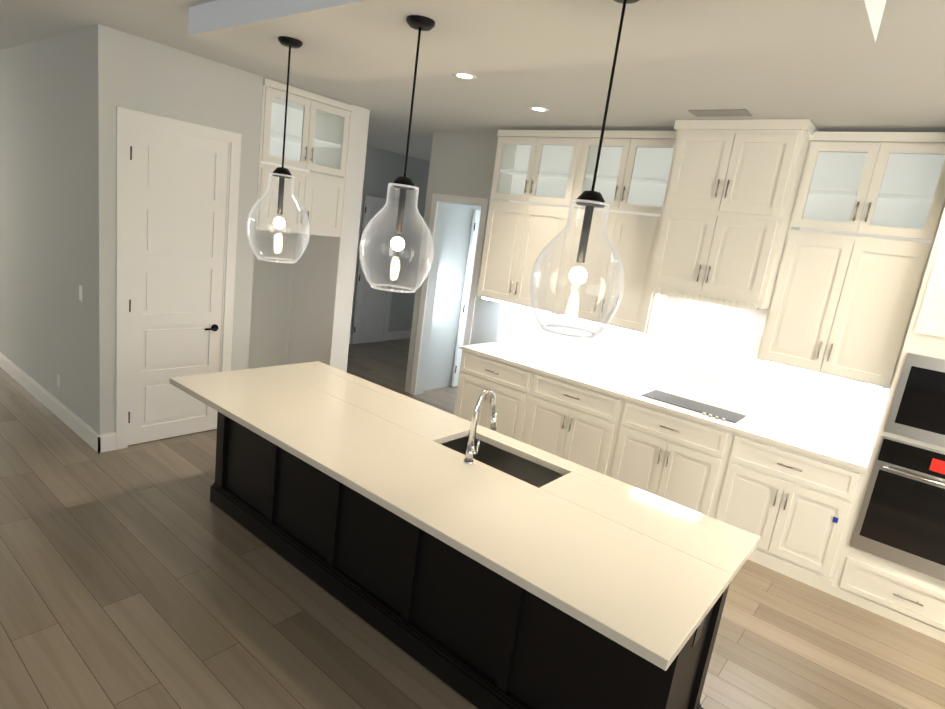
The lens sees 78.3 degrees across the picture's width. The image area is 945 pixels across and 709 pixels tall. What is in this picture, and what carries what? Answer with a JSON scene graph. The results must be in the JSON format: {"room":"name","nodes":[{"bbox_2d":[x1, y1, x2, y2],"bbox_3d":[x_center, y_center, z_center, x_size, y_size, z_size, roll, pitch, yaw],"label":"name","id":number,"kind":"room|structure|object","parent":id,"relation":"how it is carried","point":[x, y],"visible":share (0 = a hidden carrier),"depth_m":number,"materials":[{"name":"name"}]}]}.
{"room":"kitchen","nodes":[
{"label":"kitchen","id":0,"kind":"room"},
{"bbox_2d":[0,24,500,433],"bbox_3d":[-1.783,-0.431,2.609,21.500,3.600,16.500,17,15,37],"label":"wall","id":1,"kind":"structure","parent":0,"point":[63,96],"depth_m":5.33,"materials":[{"name":"grey paint"}]},
{"bbox_2d":[57,374,60,387],"bbox_3d":[-3.714,0.239,5.210,0.070,0.110,0.005,17,15,37],"label":"outlet","id":2,"kind":"object","parent":1,"relation":"attached to","point":[58,376],"depth_m":5.20,"materials":[{"name":"white plastic"}]},
{"bbox_2d":[79,285,82,300],"bbox_3d":[-3.158,-0.494,4.680,0.070,0.120,0.005,17,15,37],"label":"light switch","id":3,"kind":"object","parent":1,"relation":"attached to","point":[80,299],"depth_m":4.67,"materials":[{"name":"white plastic"}]},
{"bbox_2d":[128,123,228,444],"bbox_3d":[-2.483,-0.515,4.910,0.094,2.587,0.790,17,15,37],"label":"pantry door","id":4,"kind":"structure","parent":1,"relation":"in","point":[178,188],"depth_m":4.88,"materials":[{"name":"white wood"}]},
{"bbox_2d":[116,106,241,449],"bbox_3d":[-2.525,-0.570,4.938,0.158,2.685,0.970,17,15,37],"label":"door frame","id":5,"kind":"structure","parent":1,"relation":"attached to","point":[125,117],"depth_m":4.68,"materials":[{"name":"white wood"}]},
{"bbox_2d":[0,330,410,452],"bbox_3d":[0.650,1.202,4.793,19.600,0.155,9.940,17,15,37],"label":"baseboard","id":6,"kind":"structure","parent":1,"relation":"attached to","point":[87,433],"depth_m":5.29,"materials":[{"name":"white wood"}]},
{"bbox_2d":[255,78,352,236],"bbox_3d":[-1.805,-1.873,5.705,0.658,1.295,0.962,17,15,37],"label":"upper cabinet","id":7,"kind":"object","parent":1,"relation":"attached to","point":[316,142],"visible":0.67,"depth_m":5.66,"materials":[{"name":"white wood"}]},
{"bbox_2d":[352,196,398,343],"bbox_3d":[-1.597,-1.383,9.793,0.094,2.432,0.780,17,15,37],"label":"hall door","id":8,"kind":"structure","parent":1,"relation":"in","point":[372,314],"depth_m":9.80,"materials":[{"name":"white wood"}]},
{"bbox_2d":[410,193,488,394],"bbox_3d":[-0.308,-0.611,6.937,0.850,2.505,0.018,17,15,37],"label":"door frame","id":9,"kind":"structure","parent":1,"relation":"attached to","point":[483,202],"depth_m":6.76,"materials":[{"name":"white wood"}]},
{"bbox_2d":[451,210,480,386],"bbox_3d":[0.117,-0.738,8.011,0.094,2.392,0.700,17,15,37],"label":"laundry door","id":10,"kind":"structure","parent":1,"relation":"in","point":[467,286],"depth_m":7.76,"materials":[{"name":"white wood"}]},
{"bbox_2d":[477,199,568,314],"bbox_3d":[0.586,-1.015,5.952,0.980,1.000,0.346,17,15,37],"label":"upper cabinet","id":11,"kind":"object","parent":1,"relation":"attached to","point":[516,234],"depth_m":5.84,"materials":[{"name":"white wood"}]},
{"bbox_2d":[550,207,669,334],"bbox_3d":[1.327,-0.788,5.376,0.950,1.000,0.346,17,15,37],"label":"upper cabinet","id":12,"kind":"object","parent":1,"relation":"attached to","point":[631,233],"depth_m":5.21,"materials":[{"name":"white wood"}]},
{"bbox_2d":[642,119,821,310],"bbox_3d":[2.043,-1.103,4.621,0.899,1.319,0.566,17,15,37],"label":"upper cabinet","id":13,"kind":"object","parent":1,"relation":"attached to","point":[732,190],"depth_m":4.36,"materials":[{"name":"white wood"}]},
{"bbox_2d":[754,227,929,390],"bbox_3d":[2.724,-0.360,4.292,0.888,1.000,0.346,17,15,37],"label":"upper cabinet","id":14,"kind":"object","parent":1,"relation":"attached to","point":[762,355],"depth_m":4.15,"materials":[{"name":"white wood"}]},
{"bbox_2d":[0,339,944,708],"bbox_3d":[-2.028,1.360,3.001,21.500,0.100,16.500,17,15,37],"label":"floor","id":15,"kind":"structure","parent":0,"point":[146,575],"depth_m":3.27,"materials":[{"name":"brown wood"}]},
{"bbox_2d":[210,413,750,708],"bbox_3d":[-0.303,0.980,3.453,3.318,0.900,0.854,17,15,37],"label":"kitchen island","id":16,"kind":"object","parent":15,"relation":"on","point":[474,563],"depth_m":2.87,"materials":[{"name":"black wood"}]},
{"bbox_2d":[170,367,733,672],"bbox_3d":[-0.477,0.545,3.117,3.420,0.040,0.720,17,15,37],"label":"island countertop","id":17,"kind":"structure","parent":16,"relation":"on","point":[647,596],"depth_m":2.59,"materials":[{"name":"white stone"}]},
{"bbox_2d":[270,361,759,576],"bbox_3d":[-0.104,0.495,3.578,3.420,0.040,0.470,17,15,37],"label":"island countertop","id":18,"kind":"structure","parent":16,"relation":"on","point":[726,546],"depth_m":3.05,"materials":[{"name":"white stone"}]},
{"bbox_2d":[442,433,561,484],"bbox_3d":[0.139,0.709,3.320,0.756,0.226,0.356,17,15,37],"label":"sink","id":19,"kind":"object","parent":18,"relation":"in","point":[506,460],"depth_m":3.45,"materials":[{"name":"black metal"}]},
{"bbox_2d":[454,351,529,439],"bbox_3d":[0.366,0.474,6.104,0.900,0.936,0.636,17,15,37],"label":"base cabinet","id":20,"kind":"object","parent":15,"relation":"on","point":[477,374],"depth_m":5.81,"materials":[{"name":"white wood"}]},
{"bbox_2d":[518,371,617,474],"bbox_3d":[1.064,0.688,5.562,0.920,0.936,0.636,17,15,37],"label":"base cabinet","id":21,"kind":"object","parent":15,"relation":"on","point":[571,422],"depth_m":5.29,"materials":[{"name":"white wood"}]},
{"bbox_2d":[606,399,729,515],"bbox_3d":[1.763,0.902,5.019,0.900,0.936,0.636,17,15,37],"label":"base cabinet","id":22,"kind":"object","parent":15,"relation":"on","point":[673,458],"depth_m":4.74,"materials":[{"name":"white wood"}]},
{"bbox_2d":[459,343,869,470],"bbox_3d":[1.449,0.320,5.201,3.608,0.030,0.651,17,15,37],"label":"countertop","id":23,"kind":"structure","parent":22,"relation":"on","point":[790,436],"depth_m":4.79,"materials":[{"name":"white stone"}]},
{"bbox_2d":[642,387,745,422],"bbox_3d":[1.852,0.427,4.879,0.780,0.006,0.330,17,15,37],"label":"cooktop","id":24,"kind":"object","parent":23,"relation":"in","point":[678,400],"depth_m":4.87,"materials":[{"name":"silver metal"}]},
{"bbox_2d":[710,431,861,591],"bbox_3d":[2.442,1.110,4.492,0.868,0.936,0.636,17,15,37],"label":"base cabinet","id":25,"kind":"object","parent":15,"relation":"on","point":[798,505],"depth_m":4.22,"materials":[{"name":"white wood"}]},
{"bbox_2d":[826,223,944,642],"bbox_3d":[3.191,0.522,3.813,0.817,2.561,0.650,17,15,37],"label":"tall cabinet","id":26,"kind":"object","parent":15,"relation":"on","point":[890,565],"depth_m":3.75,"materials":[{"name":"white wood"}]},
{"bbox_2d":[0,0,944,160],"bbox_3d":[-1.580,-1.918,2.284,21.500,0.570,16.500,17,15,37],"label":"ceiling","id":27,"kind":"structure","parent":0,"point":[850,65],"depth_m":3.25,"materials":[{"name":"grey paint"}]},
{"bbox_2d":[246,36,309,262],"bbox_3d":[-1.099,-1.160,3.371,0.364,1.230,0.364,17,15,37],"label":"pendant light","id":28,"kind":"object","parent":27,"relation":"hanging from","point":[282,173],"visible":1,"depth_m":3.39,"materials":[{"name":"clear glass"}]},
{"bbox_2d":[359,15,434,292],"bbox_3d":[-0.316,-0.920,2.763,0.364,1.230,0.364,17,15,37],"label":"pendant light","id":29,"kind":"object","parent":27,"relation":"hanging from","point":[404,184],"visible":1,"depth_m":2.78,"materials":[{"name":"clear glass"}]},
{"bbox_2d":[452,73,476,79],"bbox_3d":[-0.057,-1.964,4.093,0.175,0.003,0.175,14,14,28],"label":"recessed light","id":30,"kind":"object","parent":27,"relation":"in","point":[466,76],"depth_m":4.09,"materials":[{"name":"white"}]},
{"bbox_2d":[529,106,548,111],"bbox_3d":[0.553,-2.042,4.831,0.175,0.003,0.175,15,14,31],"label":"recessed light","id":31,"kind":"object","parent":27,"relation":"in","point":[540,109],"depth_m":4.83,"materials":[{"name":"white plastic"}]},
{"bbox_2d":[529,0,638,337],"bbox_3d":[0.460,-0.683,2.161,0.364,1.230,0.364,17,15,37],"label":"pendant light","id":32,"kind":"object","parent":27,"relation":"hanging from","point":[591,200],"visible":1,"depth_m":2.19,"materials":[{"name":"clear glass"}]},
{"bbox_2d":[688,109,752,116],"bbox_3d":[1.768,-1.723,4.140,0.400,0.008,0.180,17,15,37],"label":"ceiling vent","id":33,"kind":"object","parent":27,"relation":"in","point":[722,113],"visible":0.93,"depth_m":4.12,"materials":[{"name":"grey metal"}]}
]}

